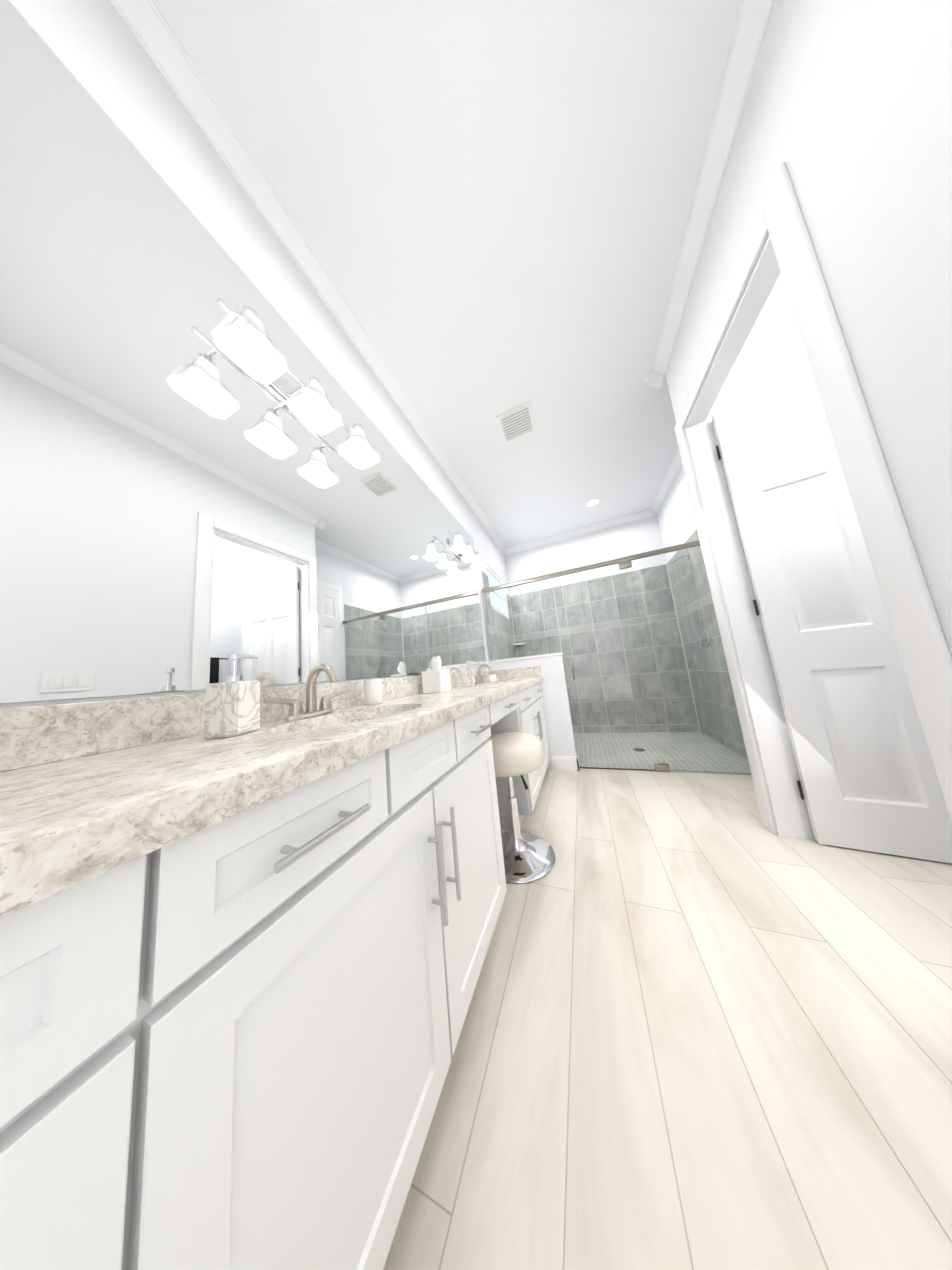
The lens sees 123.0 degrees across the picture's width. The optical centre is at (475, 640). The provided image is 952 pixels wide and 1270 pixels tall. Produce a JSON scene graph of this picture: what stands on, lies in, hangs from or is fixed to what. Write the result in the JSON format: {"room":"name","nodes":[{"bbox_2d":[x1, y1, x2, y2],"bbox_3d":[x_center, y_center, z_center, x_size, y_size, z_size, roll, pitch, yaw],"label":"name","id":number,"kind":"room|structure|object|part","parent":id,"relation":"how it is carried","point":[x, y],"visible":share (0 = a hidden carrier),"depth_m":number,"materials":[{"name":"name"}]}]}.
{"room":"bathroom","nodes":[
{"label":"bathroom","id":0,"kind":"room"},
{"bbox_2d":[0,0,508,708],"bbox_3d":[-0.290,-0.207,2.287,0.200,3.060,4.815,-9,-8,21],"label":"wall","id":1,"kind":"structure","parent":0,"point":[98,50],"depth_m":0.90,"materials":[{"name":"white paint"}]},
{"bbox_2d":[0,672,475,771],"bbox_3d":[-0.403,0.271,1.507,0.019,0.107,2.962,-9,-8,21],"label":"backsplash","id":2,"kind":"structure","parent":1,"relation":"attached to","point":[34,734],"depth_m":0.55,"materials":[{"name":"beige stone"}]},
{"bbox_2d":[0,0,486,703],"bbox_3d":[-0.500,-0.551,1.599,0.005,1.537,2.890,-9,-8,21],"label":"mirror glass","id":3,"kind":"object","parent":1,"relation":"attached to","point":[186,504],"visible":0.89,"depth_m":0.69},
{"bbox_2d":[211,297,379,469],"bbox_3d":[-0.664,-0.978,1.039,0.213,0.177,0.586,-9,-8,21],"label":"sconce","id":4,"kind":"object","parent":3,"relation":"attached to","point":[242,341],"visible":1,"depth_m":0.90,"materials":[{"name":"white glass"}]},
{"bbox_3d":[-0.716,-0.969,0.826,0.156,0.114,0.156,-9,-8,21],"label":"lamp shade","id":5,"kind":"part","parent":4,"relation":"part of","materials":[{"name":"white glass"}]},
{"bbox_3d":[-0.716,-0.969,0.826,0.052,0.052,0.052,-9,-8,21],"label":"bulb","id":6,"kind":"part","parent":4,"relation":"part of","materials":[{"name":"white glass"}]},
{"bbox_3d":[-0.725,-1.033,1.069,0.055,0.024,0.024,-9,-8,21],"label":"stem","id":7,"kind":"part","parent":4,"relation":"part of","materials":[{"name":"silver metal"}]},
{"bbox_3d":[-0.635,-0.951,1.025,0.156,0.114,0.156,-9,-8,21],"label":"lamp shade","id":8,"kind":"part","parent":4,"relation":"part of","materials":[{"name":"white glass"}]},
{"bbox_3d":[-0.635,-0.951,1.025,0.052,0.052,0.052,-9,-8,21],"label":"bulb","id":9,"kind":"part","parent":4,"relation":"part of","materials":[{"name":"white glass"}]},
{"bbox_3d":[-0.554,-0.933,1.223,0.156,0.114,0.156,-9,-8,21],"label":"lamp shade","id":10,"kind":"part","parent":4,"relation":"part of","materials":[{"name":"white glass"}]},
{"bbox_3d":[-0.554,-0.933,1.223,0.052,0.052,0.052,-9,-8,21],"label":"bulb","id":11,"kind":"part","parent":4,"relation":"part of","materials":[{"name":"white glass"}]},
{"bbox_2d":[448,530,486,569],"bbox_3d":[-0.093,-0.851,2.442,0.213,0.177,0.586,-9,-8,21],"label":"sconce","id":12,"kind":"object","parent":3,"relation":"attached to","point":[463,549],"visible":1,"depth_m":2.37,"materials":[{"name":"white glass"}]},
{"bbox_3d":[-0.188,-0.891,2.484,0.020,0.070,0.300,-9,-8,21],"label":"plate","id":13,"kind":"part","parent":12,"relation":"part of","materials":[{"name":"silver metal"}]},
{"bbox_3d":[-0.145,-0.842,2.229,0.156,0.114,0.156,-9,-8,21],"label":"lamp shade","id":14,"kind":"part","parent":12,"relation":"part of","materials":[{"name":"white glass"}]},
{"bbox_3d":[-0.064,-0.824,2.428,0.156,0.114,0.156,-9,-8,21],"label":"lamp shade","id":15,"kind":"part","parent":12,"relation":"part of","materials":[{"name":"white glass"}]},
{"bbox_3d":[0.017,-0.806,2.626,0.156,0.114,0.156,-9,-8,21],"label":"lamp shade","id":16,"kind":"part","parent":12,"relation":"part of","materials":[{"name":"white glass"}]},
{"bbox_2d":[110,0,506,554],"bbox_3d":[-0.310,-1.697,2.431,0.071,0.078,4.415,-9,-8,21],"label":"crown molding","id":17,"kind":"structure","parent":1,"relation":"attached to","point":[147,24],"depth_m":1.04,"materials":[{"name":"white paint"}]},
{"bbox_2d":[152,0,787,547],"bbox_3d":[1.077,-1.994,1.893,3.500,0.100,4.815,-9,-8,21],"label":"ceiling","id":18,"kind":"structure","parent":0,"point":[488,204],"depth_m":1.12,"materials":[{"name":"white paint"}]},
{"bbox_2d":[496,401,534,443],"bbox_3d":[0.342,-1.827,2.180,0.270,0.012,0.270,-9,-8,21],"label":"ceiling vent","id":19,"kind":"object","parent":18,"relation":"in","point":[517,422],"visible":1,"depth_m":2.17,"materials":[{"name":"white plastic"}]},
{"bbox_2d":[586,498,600,506],"bbox_3d":[1.524,-1.790,3.364,0.180,0.009,0.180,-9,-8,21],"label":"recessed light","id":20,"kind":"object","parent":18,"relation":"in","point":[593,502],"visible":1,"depth_m":3.35,"materials":[{"name":"white paint"}]},
{"bbox_2d":[488,655,575,768],"bbox_3d":[0.575,0.755,2.739,0.800,1.110,0.120,-9,-8,21],"label":"wall","id":21,"kind":"structure","parent":0,"point":[559,727],"depth_m":2.60,"materials":[{"name":"white paint"}]},
{"bbox_2d":[492,666,539,679],"bbox_3d":[0.413,0.354,2.762,0.552,0.107,0.019,-9,-8,21],"label":"backsplash","id":22,"kind":"structure","parent":21,"relation":"attached to","point":[506,674],"depth_m":2.74,"materials":[{"name":"beige stone"}]},
{"bbox_2d":[487,653,562,662],"bbox_3d":[0.523,0.197,2.811,0.808,0.020,0.136,-9,-8,21],"label":"ledge","id":23,"kind":"object","parent":21,"relation":"on","point":[525,658],"depth_m":2.74,"materials":[{"name":"white paint"}]},
{"bbox_2d":[551,756,578,770],"bbox_3d":[0.864,1.193,2.509,0.249,0.130,0.014,-9,-8,21],"label":"baseboard","id":24,"kind":"structure","parent":21,"relation":"attached to","point":[567,763],"depth_m":2.50,"materials":[{"name":"white paint"}]},
{"bbox_2d":[504,515,666,595],"bbox_3d":[2.190,-0.256,3.782,3.300,3.060,0.200,-9,-8,21],"label":"wall","id":25,"kind":"structure","parent":0,"point":[643,535],"depth_m":3.97,"materials":[{"name":"white paint"}]},
{"bbox_2d":[504,509,655,555],"bbox_3d":[1.510,-1.666,4.040,2.250,0.078,0.071,-9,-8,21],"label":"crown molding","id":26,"kind":"structure","parent":25,"relation":"attached to","point":[595,527],"depth_m":3.98,"materials":[{"name":"white paint"}]},
{"bbox_2d":[509,564,700,732],"bbox_3d":[1.707,0.208,3.827,2.244,2.250,0.003,-9,-8,21],"label":"grout","id":27,"kind":"structure","parent":25,"relation":"attached to","point":[621,650],"depth_m":3.65,"materials":[{"name":"white"}]},
{"bbox_2d":[515,612,676,640],"bbox_3d":[1.667,-0.187,3.876,2.222,0.086,0.002,-9,-8,21],"label":"tile band","id":28,"kind":"object","parent":27,"relation":"attached to","point":[590,627],"depth_m":3.81,"materials":[{"name":"grey tile"}]},
{"bbox_2d":[510,564,698,732],"bbox_3d":[1.706,0.208,3.824,2.222,2.246,0.002,-9,-8,21],"label":"wall tile","id":29,"kind":"structure","parent":27,"relation":"attached to","point":[661,663],"depth_m":3.70,"materials":[{"name":"grey tile"}]},
{"bbox_2d":[383,732,951,1269],"bbox_3d":[1.384,1.124,1.485,3.500,0.100,4.815,-9,-8,21],"label":"floor","id":30,"kind":"structure","parent":0,"point":[707,1024],"depth_m":0.65,"materials":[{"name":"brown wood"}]},
{"bbox_2d":[0,680,549,1269],"bbox_3d":[-0.086,0.758,1.334,0.596,0.868,2.962,-9,-8,21],"label":"bathroom vanity","id":31,"kind":"object","parent":30,"relation":"on","point":[238,978],"depth_m":0.31,"materials":[{"name":"white paint"}]},
{"bbox_3d":[-0.186,0.670,0.424,0.020,0.597,0.482,-9,-8,21],"label":"door","id":32,"kind":"part","parent":31,"relation":"part of","materials":[{"name":"white paint"}]},
{"bbox_3d":[-0.254,0.285,0.397,0.020,0.138,0.316,-9,-8,21],"label":"drawer","id":33,"kind":"part","parent":31,"relation":"part of","materials":[{"name":"white paint"}]},
{"bbox_2d":[0,676,542,899],"bbox_3d":[-0.137,0.307,1.396,0.582,0.045,2.962,-9,-8,21],"label":"countertop","id":34,"kind":"structure","parent":31,"relation":"on","point":[57,817],"depth_m":0.32,"materials":[{"name":"beige stone"}]},
{"bbox_2d":[204,654,259,738],"bbox_3d":[-0.584,0.130,0.633,0.090,0.192,0.074,-5,-7,-4],"label":"soap dispenser","id":35,"kind":"object","parent":34,"relation":"on","point":[232,705],"visible":1,"depth_m":0.60,"materials":[{"name":"white stone"}]},
{"bbox_2d":[260,664,351,719],"bbox_3d":[-0.522,0.165,0.867,0.150,0.173,0.296,-9,-8,21],"label":"faucet","id":36,"kind":"object","parent":34,"relation":"on","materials":[{"name":"silver metal"}]},
{"bbox_2d":[296,712,391,731],"bbox_3d":[-0.351,0.333,0.782,0.381,0.148,0.526,-9,-8,21],"label":"sink","id":37,"kind":"object","parent":34,"relation":"in","point":[371,715],"depth_m":0.91,"materials":[{"name":"white ceramic"}]},
{"bbox_2d":[364,679,382,704],"bbox_3d":[-0.453,0.227,1.142,0.078,0.108,0.078,-9,-8,21],"label":"cup","id":38,"kind":"object","parent":34,"relation":"on","point":[373,691],"visible":1,"depth_m":1.11,"materials":[{"name":"white ceramic"}]},
{"bbox_2d":[422,656,450,693],"bbox_3d":[-0.249,0.209,1.613,0.130,0.225,0.130,-9,-8,21],"label":"tissue box","id":39,"kind":"object","parent":34,"relation":"on","point":[436,678],"visible":1,"depth_m":1.56,"materials":[{"name":"white ceramic"}]},
{"bbox_2d":[462,661,474,686],"bbox_3d":[-0.051,0.254,1.979,0.090,0.192,0.074,-7,-8,11],"label":"soap dispenser","id":40,"kind":"object","parent":34,"relation":"on","point":[468,677],"visible":1,"depth_m":1.94,"materials":[{"name":"white ceramic"}]},
{"bbox_2d":[474,664,491,683],"bbox_3d":[0.071,0.297,2.325,0.150,0.173,0.296,-9,-8,21],"label":"faucet","id":41,"kind":"object","parent":34,"relation":"on","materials":[{"name":"silver metal"}]},
{"bbox_3d":[-0.227,0.285,0.386,0.038,0.012,0.145,-9,-8,21],"label":"handle","id":42,"kind":"part","parent":31,"relation":"part of","materials":[{"name":"silver metal"}]},
{"bbox_3d":[-0.092,0.557,0.624,0.038,0.220,0.012,-9,-8,21],"label":"handle","id":43,"kind":"part","parent":31,"relation":"part of","materials":[{"name":"silver metal"}]},
{"bbox_3d":[-0.066,0.563,0.688,0.038,0.220,0.012,-9,-8,21],"label":"handle","id":44,"kind":"part","parent":31,"relation":"part of","materials":[{"name":"silver metal"}]},
{"bbox_3d":[-0.002,0.711,0.876,0.020,0.597,0.482,-9,-8,21],"label":"door","id":45,"kind":"part","parent":31,"relation":"part of","materials":[{"name":"white paint"}]},
{"bbox_3d":[-0.010,0.339,0.997,0.020,0.138,0.328,-9,-8,21],"label":"drawer","id":46,"kind":"part","parent":31,"relation":"part of","materials":[{"name":"white paint"}]},
{"bbox_3d":[0.017,0.339,0.985,0.038,0.012,0.145,-9,-8,21],"label":"handle","id":47,"kind":"part","parent":31,"relation":"part of","materials":[{"name":"silver metal"}]},
{"bbox_3d":[0.163,0.359,1.429,0.020,0.098,0.561,-9,-8,21],"label":"drawer","id":48,"kind":"part","parent":31,"relation":"part of","materials":[{"name":"white paint"}]},
{"bbox_3d":[0.190,0.356,1.418,0.038,0.012,0.160,-9,-8,21],"label":"handle","id":49,"kind":"part","parent":31,"relation":"part of","materials":[{"name":"silver metal"}]},
{"bbox_3d":[0.336,0.416,1.847,0.020,0.138,0.300,-9,-8,21],"label":"drawer","id":50,"kind":"part","parent":31,"relation":"part of","materials":[{"name":"white paint"}]},
{"bbox_3d":[0.364,0.416,1.836,0.038,0.012,0.145,-9,-8,21],"label":"handle","id":51,"kind":"part","parent":31,"relation":"part of","materials":[{"name":"silver metal"}]},
{"bbox_3d":[0.403,0.802,1.870,0.020,0.597,0.457,-9,-8,21],"label":"door","id":52,"kind":"part","parent":31,"relation":"part of","materials":[{"name":"white paint"}]},
{"bbox_3d":[0.568,0.468,2.417,0.020,0.138,0.311,-9,-8,21],"label":"drawer","id":53,"kind":"part","parent":31,"relation":"part of","materials":[{"name":"white paint"}]},
{"bbox_3d":[0.492,0.687,2.059,0.038,0.220,0.012,-9,-8,21],"label":"handle","id":54,"kind":"part","parent":31,"relation":"part of","materials":[{"name":"silver metal"}]},
{"bbox_3d":[0.518,0.693,2.123,0.038,0.220,0.012,-9,-8,21],"label":"handle","id":55,"kind":"part","parent":31,"relation":"part of","materials":[{"name":"silver metal"}]},
{"bbox_3d":[0.578,0.841,2.300,0.020,0.597,0.457,-9,-8,21],"label":"door","id":56,"kind":"part","parent":31,"relation":"part of","materials":[{"name":"white paint"}]},
{"bbox_3d":[0.173,0.415,2.663,0.090,0.008,0.200,-9,-8,21],"label":"tray","id":57,"kind":"object","parent":31,"relation":"on","visible":0},
{"bbox_2d":[488,675,493,680],"bbox_3d":[0.151,0.377,2.621,0.056,0.060,0.056,-9,-8,21],"label":"jar","id":58,"kind":"object","parent":57,"relation":"on","point":[490,677],"visible":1,"depth_m":2.60,"materials":[{"name":"white ceramic"}]},
{"bbox_2d":[488,732,554,882],"bbox_3d":[0.198,0.872,1.462,0.408,0.621,0.408,-9,-8,21],"label":"stool","id":59,"kind":"object","parent":30,"relation":"on","point":[528,856],"visible":0.75,"depth_m":1.35,"materials":[{"name":"beige leather"}]},
{"bbox_3d":[0.192,0.806,1.471,0.036,0.154,0.036,-9,-8,21],"label":"post","id":60,"kind":"part","parent":59,"relation":"part of","materials":[{"name":"silver metal"}]},
{"bbox_3d":[0.175,0.640,1.493,0.408,0.152,0.408,-9,-8,21],"label":"seat","id":61,"kind":"part","parent":59,"relation":"part of","materials":[{"name":"beige leather"}]},
{"bbox_3d":[0.231,0.732,1.373,0.112,0.064,0.130,-9,-8,21],"label":"lever","id":62,"kind":"part","parent":59,"relation":"part of","materials":[{"name":"black plastic"}]},
{"bbox_2d":[482,540,751,774],"bbox_3d":[1.200,0.221,2.533,2.242,1.987,0.099,-9,-8,21],"label":"shower enclosure","id":63,"kind":"object","parent":30,"relation":"on","point":[623,563],"visible":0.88,"depth_m":2.44,"materials":[{"name":"clear glass"}]},
{"bbox_3d":[0.970,0.291,2.591,0.020,0.209,0.044,-9,-8,21],"label":"handle","id":64,"kind":"part","parent":63,"relation":"part of","materials":[{"name":"silver metal"}]},
{"bbox_3d":[1.106,-0.738,2.659,2.242,0.044,0.032,-9,-8,21],"label":"rail","id":65,"kind":"part","parent":63,"relation":"part of","materials":[{"name":"silver metal"}]},
{"bbox_3d":[1.243,0.232,2.515,0.716,1.931,0.010,-9,-8,21],"label":"glass door","id":66,"kind":"part","parent":63,"relation":"part of","materials":[{"name":"clear glass"}]},
{"bbox_2d":[657,465,696,562],"bbox_3d":[2.360,-0.445,2.466,0.120,3.060,2.135,-9,-8,21],"label":"wall","id":67,"kind":"structure","parent":0,"point":[676,520],"depth_m":3.03,"materials":[{"name":"white paint"}]},
{"bbox_2d":[651,449,681,514],"bbox_3d":[2.127,-1.903,2.693,0.071,0.078,2.135,-9,-8,21],"label":"crown molding","id":68,"kind":"structure","parent":67,"relation":"attached to","point":[674,469],"depth_m":3.05,"materials":[{"name":"white paint"}]},
{"bbox_2d":[672,532,743,756],"bbox_3d":[2.486,-0.004,2.789,0.003,2.250,1.362,-9,-8,21],"label":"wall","id":69,"kind":"structure","parent":67,"relation":"attached to","point":[704,670],"depth_m":2.89,"materials":[{"name":"white"}]},
{"bbox_2d":[677,593,712,617],"bbox_3d":[2.443,-0.399,2.838,0.002,0.086,1.349,-9,-8,21],"label":"tile band","id":70,"kind":"object","parent":69,"relation":"attached to","point":[701,603],"depth_m":2.89,"materials":[{"name":"grey tile"}]},
{"bbox_2d":[667,529,747,758],"bbox_3d":[2.482,-0.004,2.786,0.002,2.246,1.349,-9,-8,21],"label":"wall tile","id":71,"kind":"structure","parent":69,"relation":"attached to","point":[715,650],"depth_m":2.83,"materials":[{"name":"grey tile"}]},
{"bbox_2d":[667,553,709,645],"bbox_3d":[2.322,-0.444,2.863,0.213,1.050,0.170,-9,-8,21],"label":"shower head","id":72,"kind":"object","parent":71,"relation":"attached to","point":[703,631],"depth_m":2.78},
{"bbox_2d":[666,296,814,838],"bbox_3d":[2.073,-0.558,1.382,1.290,3.060,0.100,-9,-8,21],"label":"wall","id":73,"kind":"structure","parent":0,"point":[772,354],"depth_m":1.55,"materials":[{"name":"white paint"}]},
{"bbox_2d":[645,371,665,382],"bbox_3d":[1.523,-1.957,1.825,0.540,0.078,0.071,-9,-8,21],"label":"crown molding","id":74,"kind":"structure","parent":73,"relation":"attached to","point":[652,376],"depth_m":1.88,"materials":[{"name":"white paint"}]},
{"bbox_2d":[712,371,951,863],"bbox_3d":[1.934,-0.254,1.266,0.827,2.440,0.035,-10,-8,28],"label":"door leaf","id":75,"kind":"structure","parent":73,"relation":"in","point":[868,776],"depth_m":1.32,"materials":[{"name":"white paint"}]},
{"bbox_3d":[1.488,-1.153,1.586,0.012,0.090,0.012,-9,-8,21],"label":"side door hinge","id":76,"kind":"part","parent":75,"relation":"part of","materials":[{"name":"black metal"}]},
{"bbox_3d":[1.583,-0.185,1.460,0.012,0.090,0.012,-9,-8,21],"label":"side door hinge","id":77,"kind":"part","parent":75,"relation":"part of","materials":[{"name":"black metal"}]},
{"bbox_3d":[1.677,0.772,1.335,0.012,0.090,0.012,-9,-8,21],"label":"side door hinge","id":78,"kind":"part","parent":75,"relation":"part of","materials":[{"name":"black metal"}]},
{"bbox_2d":[670,0,951,657],"bbox_3d":[1.099,-0.571,0.550,0.100,3.060,2.190,-9,-8,21],"label":"wall","id":79,"kind":"structure","parent":0,"point":[846,116],"depth_m":0.66,"materials":[{"name":"white paint"}]},
{"bbox_2d":[649,0,774,388],"bbox_3d":[0.911,-2.023,0.861,0.071,0.078,2.380,-9,-8,21],"label":"crown molding","id":80,"kind":"structure","parent":79,"relation":"attached to","point":[752,21],"depth_m":1.06,"materials":[{"name":"white paint"}]},
{"bbox_2d":[674,162,951,838],"bbox_3d":[1.367,-0.267,1.139,0.119,2.560,1.030,-9,-8,21],"label":"door frame","id":81,"kind":"structure","parent":79,"relation":"attached to","point":[922,647],"depth_m":0.86,"materials":[{"name":"white paint"}]},
{"bbox_3d":[0.221,-0.659,3.824,0.151,0.610,0.900,-9,-8,21],"label":"wall","id":82,"kind":"structure","parent":0,"visible":0},
{"bbox_2d":[486,564,508,618],"bbox_3d":[0.316,-0.673,3.787,0.054,0.606,0.896,-9,-8,21],"label":"window unit","id":83,"kind":"structure","parent":82,"relation":"in","point":[494,579],"depth_m":3.77,"materials":[{"name":"white glass"}]},
{"bbox_3d":[0.361,0.537,3.659,0.200,1.820,0.900,-9,-8,21],"label":"wall","id":84,"kind":"structure","parent":0,"visible":0},
{"bbox_3d":[0.455,0.522,3.622,0.003,1.820,0.900,-9,-8,21],"label":"wall","id":85,"kind":"structure","parent":84,"relation":"attached to","visible":0},
{"bbox_2d":[482,571,515,659],"bbox_3d":[0.424,0.307,3.618,0.002,2.246,1.309,-9,-8,21],"label":"wall tile","id":86,"kind":"structure","parent":85,"relation":"attached to","point":[505,642],"depth_m":3.43,"materials":[{"name":"grey tile"}]},
{"bbox_2d":[487,625,513,640],"bbox_3d":[0.385,-0.088,3.669,0.002,0.086,1.309,-9,-8,21],"label":"tile band","id":87,"kind":"object","parent":85,"relation":"attached to","point":[506,635],"depth_m":3.55,"materials":[{"name":"grey tile"}]}
]}

